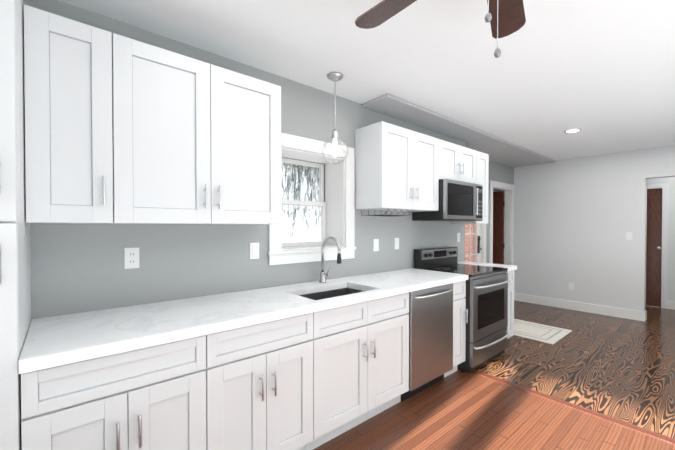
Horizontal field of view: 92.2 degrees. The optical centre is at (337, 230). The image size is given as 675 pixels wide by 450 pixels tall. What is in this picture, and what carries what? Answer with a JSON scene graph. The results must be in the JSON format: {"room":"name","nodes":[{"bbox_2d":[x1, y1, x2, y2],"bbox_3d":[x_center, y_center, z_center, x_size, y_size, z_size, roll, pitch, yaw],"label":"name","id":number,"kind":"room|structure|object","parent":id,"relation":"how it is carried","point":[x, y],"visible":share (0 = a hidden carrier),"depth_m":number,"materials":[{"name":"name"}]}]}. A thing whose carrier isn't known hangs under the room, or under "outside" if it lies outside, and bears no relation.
{"room":"kitchen","nodes":[
{"label":"kitchen","id":0,"kind":"room"},
{"bbox_2d":[24,0,465,320],"bbox_3d":[-0.789,0.093,2.309,6.120,2.470,0.300,-1,1,-40],"label":"wall","id":1,"kind":"structure","parent":0,"point":[77,268],"depth_m":2.06,"materials":[{"name":"grey paint"}]},
{"bbox_2d":[24,5,112,223],"bbox_3d":[-1.228,-0.468,1.495,0.291,0.870,0.359,-1,1,-40],"label":"upper cabinet","id":2,"kind":"object","parent":1,"relation":"attached to","point":[68,121],"visible":0.98,"depth_m":1.39,"materials":[{"name":"white wood"}]},
{"bbox_2d":[124,248,138,268],"bbox_3d":[-1.143,0.154,1.807,0.070,0.115,0.008,-1,1,-40],"label":"electrical outlet","id":3,"kind":"object","parent":1,"relation":"attached to","point":[131,257],"visible":1,"depth_m":1.80,"materials":[{"name":"white plastic"}]},
{"bbox_2d":[111,33,280,224],"bbox_3d":[-0.780,-0.472,1.875,0.878,0.870,0.359,-1,1,-40],"label":"upper cabinet","id":4,"kind":"object","parent":1,"relation":"attached to","point":[195,141],"visible":0.94,"depth_m":1.71,"materials":[{"name":"white wood"}]},
{"bbox_2d":[250,243,258,258],"bbox_3d":[-0.583,0.144,2.283,0.070,0.115,0.008,-1,1,-40],"label":"electrical outlet","id":5,"kind":"object","parent":1,"relation":"attached to","point":[254,250],"visible":1,"depth_m":2.28,"materials":[{"name":"white plastic"}]},
{"bbox_2d":[267,133,355,264],"bbox_3d":[-0.271,-0.239,2.730,0.860,0.975,0.342,-1,1,-40],"label":"window","id":6,"kind":"structure","parent":1,"relation":"in","point":[337,206],"depth_m":2.83,"materials":[{"name":"white wood"}]},
{"bbox_2d":[373,239,378,250],"bbox_3d":[0.367,0.140,3.088,0.070,0.115,0.008,-1,1,-40],"label":"electrical outlet","id":7,"kind":"object","parent":1,"relation":"attached to","point":[375,244],"visible":1,"depth_m":3.08,"materials":[{"name":"white plastic"}]},
{"bbox_2d":[394,238,398,248],"bbox_3d":[0.599,0.133,3.285,0.070,0.115,0.008,-1,1,-40],"label":"electrical outlet","id":8,"kind":"object","parent":1,"relation":"attached to","point":[396,243],"visible":1,"depth_m":3.28,"materials":[{"name":"white plastic"}]},
{"bbox_2d":[355,121,438,211],"bbox_3d":[0.589,-0.544,3.035,0.828,0.710,0.359,-1,1,-40],"label":"upper cabinet","id":9,"kind":"object","parent":1,"relation":"attached to","point":[397,168],"visible":1,"depth_m":2.84,"materials":[{"name":"white wood"}]},
{"bbox_2d":[362,209,410,216],"bbox_3d":[0.441,-0.159,2.943,0.345,0.054,0.285,-1,1,-40],"label":"glass rack","id":10,"kind":"object","parent":9,"relation":"hanging from","point":[386,215],"visible":0.94,"depth_m":2.90,"materials":[{"name":"silver metal"}]},
{"bbox_2d":[439,139,475,183],"bbox_3d":[1.195,-0.707,3.547,0.758,0.397,0.359,-1,1,-40],"label":"upper cabinet","id":11,"kind":"object","parent":1,"relation":"attached to","point":[457,162],"visible":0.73,"depth_m":3.40,"materials":[{"name":"white wood"}]},
{"bbox_2d":[412,179,482,220],"bbox_3d":[1.220,-0.305,3.523,0.750,0.400,0.435,-1,1,-40],"label":"microwave","id":12,"kind":"object","parent":11,"relation":"attached to","point":[460,201],"visible":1,"depth_m":3.32,"materials":[{"name":"silver metal"}]},
{"bbox_2d":[451,151,488,223],"bbox_3d":[1.587,-0.494,3.907,0.298,0.830,0.321,-1,1,-40],"label":"upper cabinet","id":13,"kind":"object","parent":1,"relation":"attached to","point":[482,168],"visible":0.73,"depth_m":3.82,"materials":[{"name":"white wood"}]},
{"bbox_2d":[59,0,674,167],"bbox_3d":[1.499,-1.170,2.597,10.000,0.110,5.600,-1,1,-40],"label":"ceiling","id":14,"kind":"structure","parent":0,"point":[600,74],"depth_m":2.17,"materials":[{"name":"white paint"}]},
{"bbox_2d":[322,72,347,164],"bbox_3d":[-0.018,-0.816,2.402,0.196,0.652,0.196,-1,1,-40],"label":"pendant lamp","id":15,"kind":"object","parent":14,"relation":"hanging from","point":[335,77],"visible":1,"depth_m":2.39,"materials":[{"name":"glass"}]},
{"bbox_2d":[355,0,525,57],"bbox_3d":[-0.102,-0.833,1.271,1.641,0.592,2.158,-1,1,-40],"label":"ceiling fan","id":16,"kind":"object","parent":14,"relation":"hanging from","point":[504,18],"visible":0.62,"depth_m":1.34,"materials":[{"name":"brown wood"}]},
{"bbox_2d":[564,129,581,132],"bbox_3d":[2.731,-1.155,3.773,0.170,0.006,0.170,-1,1,-40],"label":"recessed light","id":17,"kind":"object","parent":14,"relation":"in","point":[572,130],"visible":1,"depth_m":3.76,"materials":[{"name":"white plastic"}]},
{"bbox_2d":[473,224,474,261],"bbox_3d":[1.989,0.055,5.805,0.080,2.470,1.120,-1,1,-40],"label":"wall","id":18,"kind":"structure","parent":0,"point":[473,224],"depth_m":5.42,"materials":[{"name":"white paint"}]},
{"bbox_2d":[313,368,674,449],"bbox_3d":[-0.381,1.368,1.030,5.070,0.050,5.600,-1,1,-40],"label":"floor","id":19,"kind":"structure","parent":0,"point":[459,409],"depth_m":2.20,"materials":[{"name":"brown wood"}]},
{"bbox_2d":[0,0,30,449],"bbox_3d":[-1.483,0.197,1.099,0.615,2.290,0.645,-1,1,-40],"label":"pantry cabinet","id":20,"kind":"object","parent":19,"relation":"on","point":[15,279],"visible":0.96,"depth_m":1.07,"materials":[{"name":"white wood"}]},
{"bbox_2d":[21,335,205,449],"bbox_3d":[-1.013,0.903,1.505,0.608,0.868,0.645,-1,1,-40],"label":"base cabinet","id":21,"kind":"object","parent":19,"relation":"on","point":[151,398],"visible":0.88,"depth_m":1.28,"materials":[{"name":"white wood"}]},
{"bbox_2d":[205,313,312,449],"bbox_3d":[-0.551,0.899,1.897,0.600,0.868,0.645,-1,1,-40],"label":"base cabinet","id":22,"kind":"object","parent":19,"relation":"on","point":[259,386],"visible":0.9,"depth_m":1.66,"materials":[{"name":"white wood"}]},
{"bbox_2d":[306,292,408,449],"bbox_3d":[0.018,0.894,2.379,0.888,0.868,0.645,-1,1,-40],"label":"base cabinet","id":23,"kind":"object","parent":19,"relation":"on","point":[360,362],"visible":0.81,"depth_m":2.11,"materials":[{"name":"white wood"}]},
{"bbox_2d":[18,261,516,373],"bbox_3d":[0.287,0.524,2.612,4.033,0.227,0.632,-1,1,-40],"label":"countertop","id":24,"kind":"structure","parent":23,"relation":"on","point":[54,341],"depth_m":1.63,"materials":[{"name":"white stone"}]},
{"bbox_2d":[319,236,341,282],"bbox_3d":[-0.043,0.228,2.491,0.088,0.364,0.246,-1,1,-40],"label":"faucet","id":25,"kind":"object","parent":24,"relation":"on","point":[323,275],"visible":1,"depth_m":2.54,"materials":[{"name":"silver metal"}]},
{"bbox_2d":[401,283,452,401],"bbox_3d":[0.599,0.889,2.846,0.594,0.867,0.671,-1,1,-40],"label":"dishwasher","id":26,"kind":"object","parent":19,"relation":"on","point":[430,313],"visible":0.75,"depth_m":2.60,"materials":[{"name":"silver metal"}]},
{"bbox_2d":[444,281,467,377],"bbox_3d":[0.906,0.885,3.133,0.238,0.868,0.645,-1,1,-40],"label":"base cabinet","id":27,"kind":"object","parent":19,"relation":"on","point":[460,315],"visible":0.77,"depth_m":2.94,"materials":[{"name":"white wood"}]},
{"bbox_2d":[482,161,513,262],"bbox_3d":[2.369,0.060,5.288,2.550,2.470,0.161,-1,1,-40],"label":"wall","id":28,"kind":"structure","parent":0,"point":[499,172],"depth_m":5.52,"materials":[{"name":"grey paint"}]},
{"bbox_2d":[465,224,485,262],"bbox_3d":[1.982,0.239,4.981,1.020,2.120,0.132,-1,1,-40],"label":"door frame","id":29,"kind":"structure","parent":28,"relation":"attached to","point":[479,247],"depth_m":5.18,"materials":[{"name":"white wood"}]},
{"bbox_2d":[489,180,513,264],"bbox_3d":[2.830,0.231,5.720,0.950,2.120,0.158,-1,1,-40],"label":"door frame","id":30,"kind":"structure","parent":28,"relation":"attached to","point":[501,234],"depth_m":5.59,"materials":[{"name":"white wood"}]},
{"bbox_2d":[493,189,504,208],"bbox_3d":[3.750,0.038,7.299,0.100,2.470,1.120,-1,1,-40],"label":"wall","id":31,"kind":"structure","parent":0,"point":[494,190],"depth_m":7.32,"materials":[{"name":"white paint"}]},
{"bbox_2d":[471,370,674,443],"bbox_3d":[2.060,1.354,2.117,0.064,0.054,3.700,-1,1,-40],"label":"threshold","id":32,"kind":"object","parent":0,"point":[623,423],"visible":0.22,"depth_m":2.40,"materials":[{"name":"brown wood"}]},
{"bbox_2d":[475,300,674,438],"bbox_3d":[3.455,1.332,4.283,4.870,0.050,5.600,-1,1,-40],"label":"floor","id":33,"kind":"structure","parent":0,"point":[621,369],"depth_m":3.22,"materials":[{"name":"brown wood"}]},
{"bbox_2d":[414,247,509,371],"bbox_3d":[1.331,0.759,3.404,0.750,1.115,0.724,-1,1,-40],"label":"range","id":34,"kind":"object","parent":33,"relation":"on","point":[487,333],"visible":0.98,"depth_m":3.19,"materials":[{"name":"silver metal"}]},
{"bbox_2d":[506,270,513,338],"bbox_3d":[1.703,0.878,3.808,0.328,0.868,0.645,-1,1,-40],"label":"base cabinet","id":35,"kind":"object","parent":33,"relation":"on","point":[510,328],"visible":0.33,"depth_m":3.65,"materials":[{"name":"white wood"}]},
{"bbox_2d":[514,319,571,343],"bbox_3d":[2.499,1.298,4.266,0.750,0.008,0.790,-1,1,-40],"label":"door mat","id":36,"kind":"object","parent":33,"relation":"on","point":[540,332],"visible":0.79,"depth_m":4.16,"materials":[{"name":"white fabric"}]},
{"bbox_2d":[514,145,674,311],"bbox_3d":[4.605,0.069,4.491,0.130,2.470,4.050,-1,1,-40],"label":"wall","id":37,"kind":"structure","parent":0,"point":[576,219],"depth_m":5.15,"materials":[{"name":"white paint"}]},
{"bbox_2d":[569,283,573,289],"bbox_3d":[3.824,0.915,5.313,0.008,0.115,0.070,-1,1,-40],"label":"electrical outlet","id":38,"kind":"object","parent":37,"relation":"attached to","point":[571,286],"visible":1,"depth_m":5.31,"materials":[{"name":"white plastic"}]},
{"bbox_2d":[514,293,646,321],"bbox_3d":[3.825,1.225,5.327,0.037,0.140,1.785,-1,1,-40],"label":"baseboard","id":39,"kind":"structure","parent":37,"relation":"attached to","point":[606,310],"depth_m":5.17,"materials":[{"name":"white wood"}]},
{"bbox_2d":[626,232,631,239],"bbox_3d":[4.279,0.081,4.765,0.012,0.115,0.070,-1,1,-40],"label":"light switch","id":40,"kind":"object","parent":37,"relation":"attached to","point":[628,235],"visible":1,"depth_m":4.77,"materials":[{"name":"white plastic"}]},
{"bbox_2d":[646,177,674,300],"bbox_3d":[5.788,0.063,5.067,0.120,2.470,3.400,-1,1,-40],"label":"wall","id":41,"kind":"structure","parent":0,"point":[671,245],"depth_m":5.33,"materials":[{"name":"white paint"}]},
{"bbox_2d":[645,183,668,308],"bbox_3d":[5.356,0.258,5.497,0.106,2.070,0.330,-1,1,-40],"label":"interior door","id":42,"kind":"structure","parent":41,"relation":"attached to","point":[656,247],"depth_m":5.47,"materials":[{"name":"brown"}]},
{"bbox_2d":[667,300,674,309],"bbox_3d":[6.131,1.234,4.564,0.022,0.140,2.111,-1,1,-40],"label":"baseboard","id":43,"kind":"structure","parent":41,"relation":"attached to","point":[670,304],"depth_m":5.34,"materials":[{"name":"white wood"}]},
{"label":"outside","id":44,"kind":"structure","parent":0,"visible":0},
{"bbox_2d":[465,224,472,260],"bbox_3d":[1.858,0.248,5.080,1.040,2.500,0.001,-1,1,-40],"label":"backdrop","id":45,"kind":"structure","parent":44,"point":[467,240],"depth_m":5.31,"materials":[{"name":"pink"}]},
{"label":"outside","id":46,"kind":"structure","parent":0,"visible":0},
{"bbox_2d":[282,157,322,241],"bbox_3d":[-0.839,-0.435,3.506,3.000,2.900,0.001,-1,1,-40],"label":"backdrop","id":47,"kind":"structure","parent":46,"point":[289,175],"depth_m":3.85,"materials":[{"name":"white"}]}
]}

